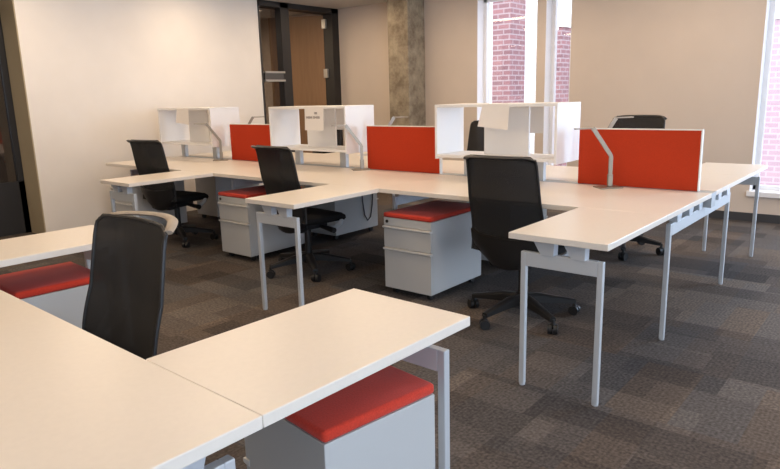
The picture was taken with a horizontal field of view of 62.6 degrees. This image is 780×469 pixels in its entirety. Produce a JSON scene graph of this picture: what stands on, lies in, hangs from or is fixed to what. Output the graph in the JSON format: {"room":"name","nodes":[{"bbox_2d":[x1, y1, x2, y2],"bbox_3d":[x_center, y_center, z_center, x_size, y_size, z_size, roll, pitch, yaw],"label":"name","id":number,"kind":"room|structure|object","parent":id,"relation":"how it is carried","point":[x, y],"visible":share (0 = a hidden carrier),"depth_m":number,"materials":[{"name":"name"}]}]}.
{"room":"open-plan office","nodes":[
{"label":"open-plan office","id":0,"kind":"room"},
{"bbox_2d":[0,75,15,182],"bbox_3d":[-5.708,-1.429,7.433,0.200,2.600,10.620,9,16,39],"label":"wall","id":1,"kind":"structure","parent":0,"point":[7,171],"depth_m":8.26,"materials":[{"name":"brown paint"}]},
{"bbox_2d":[14,0,264,231],"bbox_3d":[-2.777,-1.543,7.612,0.330,2.600,2.980,9,16,39],"label":"wall","id":2,"kind":"structure","parent":0,"point":[98,74],"depth_m":7.04,"materials":[{"name":"beige paint"}]},
{"bbox_2d":[0,17,31,236],"bbox_3d":[-4.655,-1.090,5.742,0.060,2.599,2.400,9,16,39],"label":"door","id":3,"kind":"structure","parent":2,"relation":"in","point":[14,210],"depth_m":6.68,"materials":[{"name":"brown metal"}]},
{"bbox_2d":[0,0,45,233],"bbox_3d":[-3.731,-1.276,6.491,0.334,2.600,0.012,9,16,39],"label":"trim","id":4,"kind":"structure","parent":2,"relation":"attached to","point":[7,9],"depth_m":6.49,"materials":[{"name":"beige paint"}]},
{"bbox_2d":[257,0,342,152],"bbox_3d":[-1.582,-1.977,9.481,0.970,2.599,1.500,9,16,39],"label":"door","id":5,"kind":"structure","parent":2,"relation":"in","point":[304,50],"depth_m":9.61,"materials":[{"name":"brown wood"}]},
{"bbox_2d":[259,0,386,19],"bbox_3d":[-1.540,-2.143,3.730,15.300,0.150,10.620,9,16,39],"label":"ceiling","id":6,"kind":"structure","parent":0,"point":[265,14],"depth_m":8.94,"materials":[{"name":"grey paint"}]},
{"bbox_2d":[0,185,779,468],"bbox_3d":[-1.510,0.540,4.262,15.300,0.120,10.500,9,16,39],"label":"floor","id":7,"kind":"structure","parent":0,"point":[705,395],"depth_m":3.50,"materials":[{"name":"carpet"}]},
{"bbox_2d":[0,262,89,328],"bbox_3d":[-1.568,0.464,2.989,0.406,0.568,0.376,10,17,42],"label":"base cabinet","id":8,"kind":"object","parent":7,"relation":"on","point":[60,290],"visible":0.38,"depth_m":2.83,"materials":[{"name":"grey"}]},
{"bbox_2d":[0,262,89,298],"bbox_3d":[-1.571,0.204,2.928,0.394,0.032,0.376,10,17,42],"label":"cushion","id":9,"kind":"object","parent":8,"relation":"on","point":[45,282],"depth_m":2.85,"materials":[{"name":"red fabric"}]},
{"bbox_2d":[0,225,93,268],"bbox_3d":[-2.381,0.390,3.045,1.844,0.730,1.596,9,16,40],"label":"desk","id":10,"kind":"object","parent":7,"relation":"on","point":[29,248],"visible":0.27,"depth_m":2.81,"materials":[{"name":"white laminate"}]},
{"bbox_2d":[82,211,177,359],"bbox_3d":[-0.971,0.463,1.986,0.679,0.964,0.740,9,16,39],"label":"office chair","id":11,"kind":"object","parent":7,"relation":"on","point":[124,303],"visible":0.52,"depth_m":2.13,"materials":[{"name":"black fabric"}]},
{"bbox_2d":[110,175,187,225],"bbox_3d":[-2.542,-0.330,6.781,0.394,0.568,0.626,9,16,39],"label":"base cabinet","id":12,"kind":"object","parent":7,"relation":"on","point":[143,204],"visible":0.23,"depth_m":6.59,"materials":[{"name":"grey metal"}]},
{"bbox_2d":[126,139,217,247],"bbox_3d":[-2.092,-0.419,6.112,0.679,1.002,0.740,6,14,32],"label":"office chair","id":13,"kind":"object","parent":7,"relation":"on","point":[149,156],"visible":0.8,"depth_m":5.92,"materials":[{"name":"black fabric"}]},
{"bbox_2d":[100,156,262,216],"bbox_3d":[-2.160,-0.281,6.126,1.844,0.730,1.635,9,16,39],"label":"desk","id":14,"kind":"object","parent":7,"relation":"on","point":[180,167],"visible":0.6,"depth_m":5.60,"materials":[{"name":"white laminate"}]},
{"bbox_2d":[194,123,227,160],"bbox_3d":[-1.810,-0.937,6.491,0.310,0.381,0.110,-4,12,-10],"label":"desk lamp","id":15,"kind":"object","parent":14,"relation":"on","point":[206,124],"visible":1,"depth_m":6.50,"materials":[{"name":"silver metal"}]},
{"bbox_2d":[183,156,257,161],"bbox_3d":[-1.647,-0.738,6.673,1.843,0.087,0.108,9,16,39],"label":"trough","id":16,"kind":"object","parent":14,"relation":"attached to","point":[183,156],"visible":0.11,"depth_m":6.94,"materials":[{"name":"grey metal"}]},
{"bbox_2d":[157,107,239,158],"bbox_3d":[-2.066,-1.102,6.941,0.967,0.530,0.360,9,16,39],"label":"shelf","id":17,"kind":"object","parent":16,"relation":"on","point":[171,132],"visible":0.85,"depth_m":6.87,"materials":[{"name":"white"}]},
{"bbox_2d":[176,108,188,124],"bbox_3d":[-2.195,-1.245,6.769,0.240,0.170,0.008,9,16,39],"label":"paper note","id":18,"kind":"object","parent":17,"relation":"attached to","point":[182,117],"visible":1,"depth_m":6.76,"materials":[{"name":"white paper"}]},
{"bbox_2d":[230,124,270,160],"bbox_3d":[-1.338,-0.912,6.370,0.754,0.364,0.028,9,16,39],"label":"privacy screen","id":19,"kind":"object","parent":16,"relation":"on","point":[243,136],"visible":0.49,"depth_m":6.42,"materials":[{"name":"red fabric"}]},
{"bbox_2d":[195,176,259,219],"bbox_3d":[-1.890,-0.505,7.515,0.394,0.568,0.626,9,16,39],"label":"base cabinet","id":20,"kind":"object","parent":7,"relation":"on","point":[212,185],"visible":0.17,"depth_m":7.25,"materials":[{"name":"grey metal"}]},
{"bbox_2d":[0,288,469,468],"bbox_3d":[-0.988,0.612,1.855,1.844,0.730,1.596,9,16,40],"label":"desk","id":21,"kind":"object","parent":7,"relation":"on","point":[71,397],"visible":0.96,"depth_m":1.43,"materials":[{"name":"white laminate"}]},
{"bbox_2d":[217,185,304,260],"bbox_3d":[-1.119,-0.117,5.625,0.394,0.568,0.626,9,16,39],"label":"base cabinet","id":22,"kind":"object","parent":7,"relation":"on","point":[238,221],"visible":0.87,"depth_m":5.41,"materials":[{"name":"grey metal"}]},
{"bbox_2d":[218,185,301,198],"bbox_3d":[-1.122,-0.379,5.574,0.394,0.032,0.614,9,16,39],"label":"cushion","id":23,"kind":"object","parent":22,"relation":"on","point":[255,191],"depth_m":5.40,"materials":[{"name":"red fabric"}]},
{"bbox_2d":[189,151,394,209],"bbox_3d":[-1.118,-0.573,7.354,1.844,0.730,1.635,9,16,39],"label":"desk","id":24,"kind":"object","parent":7,"relation":"on","point":[226,154],"visible":0.06,"depth_m":6.92,"materials":[{"name":"white laminate"}]},
{"bbox_2d":[248,116,264,123],"bbox_3d":[-1.445,-1.009,6.661,0.310,0.430,0.110,-3,12,-9],"label":"desk lamp","id":25,"kind":"object","parent":24,"relation":"on","point":[252,117],"visible":0.33,"depth_m":6.62,"materials":[{"name":"silver metal"}]},
{"bbox_2d":[251,145,355,281],"bbox_3d":[-0.688,-0.202,4.940,0.679,1.002,0.740,10,17,44],"label":"office chair","id":26,"kind":"object","parent":7,"relation":"on","point":[278,171],"visible":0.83,"depth_m":4.78,"materials":[{"name":"black fabric"}]},
{"bbox_2d":[312,130,340,153],"bbox_3d":[-0.872,-0.835,7.776,0.679,1.052,0.740,9,16,39],"label":"office chair","id":27,"kind":"object","parent":7,"relation":"on","point":[338,131],"visible":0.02,"depth_m":7.79,"materials":[{"name":"black plastic"}]},
{"bbox_2d":[213,164,446,309],"bbox_3d":[-0.737,-0.068,4.971,1.844,0.730,1.635,9,16,39],"label":"desk","id":28,"kind":"object","parent":7,"relation":"on","point":[332,184],"visible":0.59,"depth_m":4.25,"materials":[{"name":"beige laminate"}]},
{"bbox_2d":[331,124,370,170],"bbox_3d":[-0.326,-0.725,5.331,0.310,0.381,0.110,-4,12,-10],"label":"desk lamp","id":29,"kind":"object","parent":28,"relation":"on","point":[346,126],"visible":1,"depth_m":5.34,"materials":[{"name":"silver metal"}]},
{"bbox_2d":[295,163,452,174],"bbox_3d":[-0.224,-0.525,5.517,1.843,0.087,0.108,9,16,39],"label":"trough","id":30,"kind":"object","parent":28,"relation":"attached to","point":[295,163],"visible":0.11,"depth_m":5.60,"materials":[{"name":"grey metal"}]},
{"bbox_2d":[268,105,373,166],"bbox_3d":[-0.622,-0.886,5.769,0.967,0.530,0.360,9,16,39],"label":"shelf","id":31,"kind":"object","parent":30,"relation":"on","point":[284,123],"visible":0.79,"depth_m":5.68,"materials":[{"name":"white"}]},
{"bbox_2d":[304,106,323,130],"bbox_3d":[-0.655,-0.999,5.521,0.230,0.202,0.008,9,16,39],"label":"paper note","id":32,"kind":"object","parent":31,"relation":"attached to","point":[314,120],"visible":1,"depth_m":5.52,"materials":[{"name":"white paper"}]},
{"bbox_2d":[336,108,343,129],"bbox_3d":[-0.423,-1.059,5.808,0.195,0.218,0.008,9,16,39],"label":"paper note","id":33,"kind":"object","parent":31,"relation":"attached to","point":[340,111],"visible":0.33,"depth_m":5.83,"materials":[{"name":"white paper"}]},
{"bbox_2d":[366,125,441,173],"bbox_3d":[0.105,-0.696,5.197,0.754,0.364,0.028,9,16,39],"label":"privacy screen","id":34,"kind":"object","parent":30,"relation":"on","point":[395,148],"visible":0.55,"depth_m":5.18,"materials":[{"name":"red fabric"}]},
{"bbox_2d":[243,365,434,468],"bbox_3d":[-0.145,0.680,1.820,0.376,0.568,0.406,-12,16,-41],"label":"base cabinet","id":35,"kind":"object","parent":7,"relation":"on","point":[385,419],"visible":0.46,"depth_m":1.65,"materials":[{"name":"grey metal"}]},
{"bbox_2d":[285,365,433,442],"bbox_3d":[-0.148,0.420,1.760,0.376,0.032,0.394,-12,16,-41],"label":"cushion","id":36,"kind":"object","parent":35,"relation":"on","point":[389,393],"depth_m":1.63,"materials":[{"name":"red fabric"}]},
{"bbox_2d":[305,185,377,239],"bbox_3d":[-0.467,-0.292,6.359,0.394,0.568,0.626,9,16,39],"label":"base cabinet","id":37,"kind":"object","parent":7,"relation":"on","point":[355,220],"visible":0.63,"depth_m":6.21,"materials":[{"name":"grey metal"}]},
{"bbox_2d":[304,155,463,173],"bbox_3d":[0.304,-0.360,6.199,1.844,0.730,1.635,9,16,39],"label":"desk","id":38,"kind":"object","parent":7,"relation":"on","point":[448,166],"visible":0.04,"depth_m":5.87,"materials":[{"name":"white laminate"}]},
{"bbox_2d":[362,194,372,220],"bbox_3d":[-0.225,-0.417,6.303,0.010,0.576,0.202,9,16,39],"label":"cable","id":39,"kind":"object","parent":38,"relation":"hanging from","point":[372,194],"visible":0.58,"depth_m":6.36,"materials":[{"name":"grey plastic"}]},
{"bbox_2d":[387,116,407,125],"bbox_3d":[0.004,-0.791,5.483,0.310,0.430,0.110,-3,12,-9],"label":"desk lamp","id":40,"kind":"object","parent":38,"relation":"on","point":[393,117],"visible":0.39,"depth_m":5.44,"materials":[{"name":"silver metal"}]},
{"bbox_2d":[387,0,425,125],"bbox_3d":[0.238,-1.859,8.719,0.340,2.600,0.370,9,16,39],"label":"concrete column","id":41,"kind":"structure","parent":7,"relation":"on","point":[406,37],"depth_m":8.49,"materials":[{"name":"grey concrete"}]},
{"bbox_2d":[382,200,480,299],"bbox_3d":[0.303,0.096,4.470,0.394,0.568,0.626,9,16,39],"label":"base cabinet","id":42,"kind":"object","parent":7,"relation":"on","point":[428,251],"visible":0.92,"depth_m":4.27,"materials":[{"name":"grey metal"}]},
{"bbox_2d":[384,200,470,221],"bbox_3d":[0.300,-0.166,4.418,0.394,0.032,0.614,9,16,39],"label":"cushion","id":43,"kind":"object","parent":42,"relation":"on","point":[436,210],"depth_m":4.30,"materials":[{"name":"red fabric"}]},
{"bbox_2d":[467,120,483,150],"bbox_3d":[0.847,-0.571,6.312,0.679,1.067,0.740,10,17,43],"label":"office chair","id":44,"kind":"object","parent":7,"relation":"on","point":[476,134],"visible":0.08,"depth_m":6.51,"materials":[{"name":"black fabric"}]},
{"bbox_2d":[463,154,580,333],"bbox_3d":[0.746,0.011,3.785,0.679,1.002,0.740,9,16,39],"label":"office chair","id":45,"kind":"object","parent":7,"relation":"on","point":[504,193],"visible":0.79,"depth_m":3.60,"materials":[{"name":"black fabric"}]},
{"bbox_2d":[379,175,711,406],"bbox_3d":[0.685,0.145,3.815,1.844,0.730,1.635,9,16,39],"label":"desk","id":46,"kind":"object","parent":7,"relation":"on","point":[594,218],"visible":0.98,"depth_m":3.11,"materials":[{"name":"white laminate"}]},
{"bbox_2d":[453,174,716,207],"bbox_3d":[1.198,-0.312,4.362,1.843,0.087,0.108,9,16,39],"label":"trough","id":47,"kind":"object","parent":46,"relation":"attached to","point":[709,203],"visible":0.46,"depth_m":3.83,"materials":[{"name":"grey metal"}]},
{"bbox_2d":[435,102,580,180],"bbox_3d":[0.821,-0.669,4.596,0.967,0.530,0.360,9,16,39],"label":"shelf","id":48,"kind":"object","parent":47,"relation":"on","point":[514,141],"visible":0.78,"depth_m":4.52,"materials":[{"name":"white"}]},
{"bbox_2d":[478,104,508,129],"bbox_3d":[0.704,-0.807,4.405,0.245,0.174,0.023,9,16,39],"label":"paper note","id":49,"kind":"object","parent":48,"relation":"attached to","point":[496,116],"visible":1,"depth_m":4.40,"materials":[{"name":"white paper"}]},
{"bbox_2d":[530,106,543,132],"bbox_3d":[1.020,-0.843,4.635,0.195,0.218,0.008,9,16,39],"label":"paper note","id":50,"kind":"object","parent":48,"relation":"attached to","point":[536,112],"visible":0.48,"depth_m":4.61,"materials":[{"name":"white paper"}]},
{"bbox_2d":[578,128,703,191],"bbox_3d":[1.548,-0.480,4.025,0.754,0.364,0.028,9,16,39],"label":"privacy screen","id":51,"kind":"object","parent":47,"relation":"on","point":[671,159],"visible":0.82,"depth_m":3.98,"materials":[{"name":"red fabric"}]},
{"bbox_2d":[574,127,622,188],"bbox_3d":[1.290,-0.476,3.989,0.310,0.381,0.110,-3,12,-9],"label":"desk lamp","id":52,"kind":"object","parent":46,"relation":"on","point":[609,185],"visible":1,"depth_m":4.00,"materials":[{"name":"silver metal"}]},
{"bbox_2d":[457,162,767,283],"bbox_3d":[1.727,-0.147,5.043,1.844,0.730,1.635,9,16,39],"label":"desk","id":53,"kind":"object","parent":7,"relation":"on","point":[719,177],"visible":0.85,"depth_m":4.60,"materials":[{"name":"white laminate"}]},
{"bbox_2d":[607,116,633,127],"bbox_3d":[1.469,-0.572,4.293,0.310,0.430,0.110,-3,12,-9],"label":"desk lamp","id":54,"kind":"object","parent":53,"relation":"on","point":[614,119],"visible":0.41,"depth_m":4.25,"materials":[{"name":"silver metal"}]},
{"bbox_2d":[612,115,666,260],"bbox_3d":[1.974,-0.413,5.330,0.679,1.117,0.740,9,16,39],"label":"office chair","id":55,"kind":"object","parent":7,"relation":"on","point":[639,121],"visible":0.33,"depth_m":5.35,"materials":[{"name":"black plastic"}]},
{"bbox_2d":[260,0,779,214],"bbox_3d":[2.664,-1.587,7.173,13.000,2.600,0.300,9,16,39],"label":"wall","id":56,"kind":"structure","parent":0,"point":[694,64],"depth_m":6.98,"materials":[{"name":"beige paint"}]},
{"bbox_2d":[477,0,537,152],"bbox_3d":[1.489,-1.821,8.027,0.865,2.245,0.230,9,16,39],"label":"window","id":57,"kind":"structure","parent":56,"relation":"in","point":[482,5],"depth_m":8.18,"materials":[{"name":"white"}]},
{"bbox_2d":[543,0,571,165],"bbox_3d":[2.014,-1.743,7.601,0.355,2.245,0.230,9,16,39],"label":"window","id":58,"kind":"structure","parent":56,"relation":"in","point":[551,5],"depth_m":7.66,"materials":[{"name":"white"}]},
{"bbox_2d":[704,210,779,223],"bbox_3d":[3.945,-0.129,6.225,8.900,0.085,0.012,9,16,39],"label":"baseboard","id":59,"kind":"structure","parent":56,"relation":"attached to","point":[742,216],"depth_m":6.50,"materials":[{"name":"grey"}]},
{"bbox_2d":[746,0,779,198],"bbox_3d":[4.188,-1.417,5.835,1.475,2.245,0.230,9,16,39],"label":"window","id":60,"kind":"structure","parent":56,"relation":"in","point":[767,191],"depth_m":6.32,"materials":[{"name":"white"}]},
{"label":"outside","id":61,"kind":"structure","parent":0,"visible":0},
{"bbox_3d":[12.583,-1.984,16.597,32.000,0.100,26.550,9,16,39],"label":"ground","id":62,"kind":"structure","parent":61,"visible":0},
{"bbox_2d":[492,0,525,102],"bbox_3d":[2.068,-3.707,11.132,0.413,6.100,0.580,9,16,39],"label":"brick pier","id":63,"kind":"structure","parent":62,"relation":"on","point":[509,16],"depth_m":11.08,"materials":[{"name":"red brick"}]},
{"bbox_2d":[489,0,571,152],"bbox_3d":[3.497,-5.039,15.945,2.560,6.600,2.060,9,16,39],"label":"building","id":64,"kind":"structure","parent":62,"relation":"on","point":[564,6],"depth_m":14.99,"materials":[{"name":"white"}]},
{"bbox_2d":[554,21,570,165],"bbox_3d":[3.397,-2.608,12.877,0.270,3.150,0.460,9,16,39],"label":"brick pillar","id":65,"kind":"structure","parent":62,"relation":"on","point":[564,32],"depth_m":12.59,"materials":[{"name":"red"}]},
{"bbox_2d":[760,12,779,185],"bbox_3d":[9.494,-1.734,8.649,7.810,2.920,2.560,9,16,39],"label":"brick building","id":66,"kind":"structure","parent":62,"relation":"on","point":[770,152],"depth_m":9.98,"materials":[{"name":"red"}]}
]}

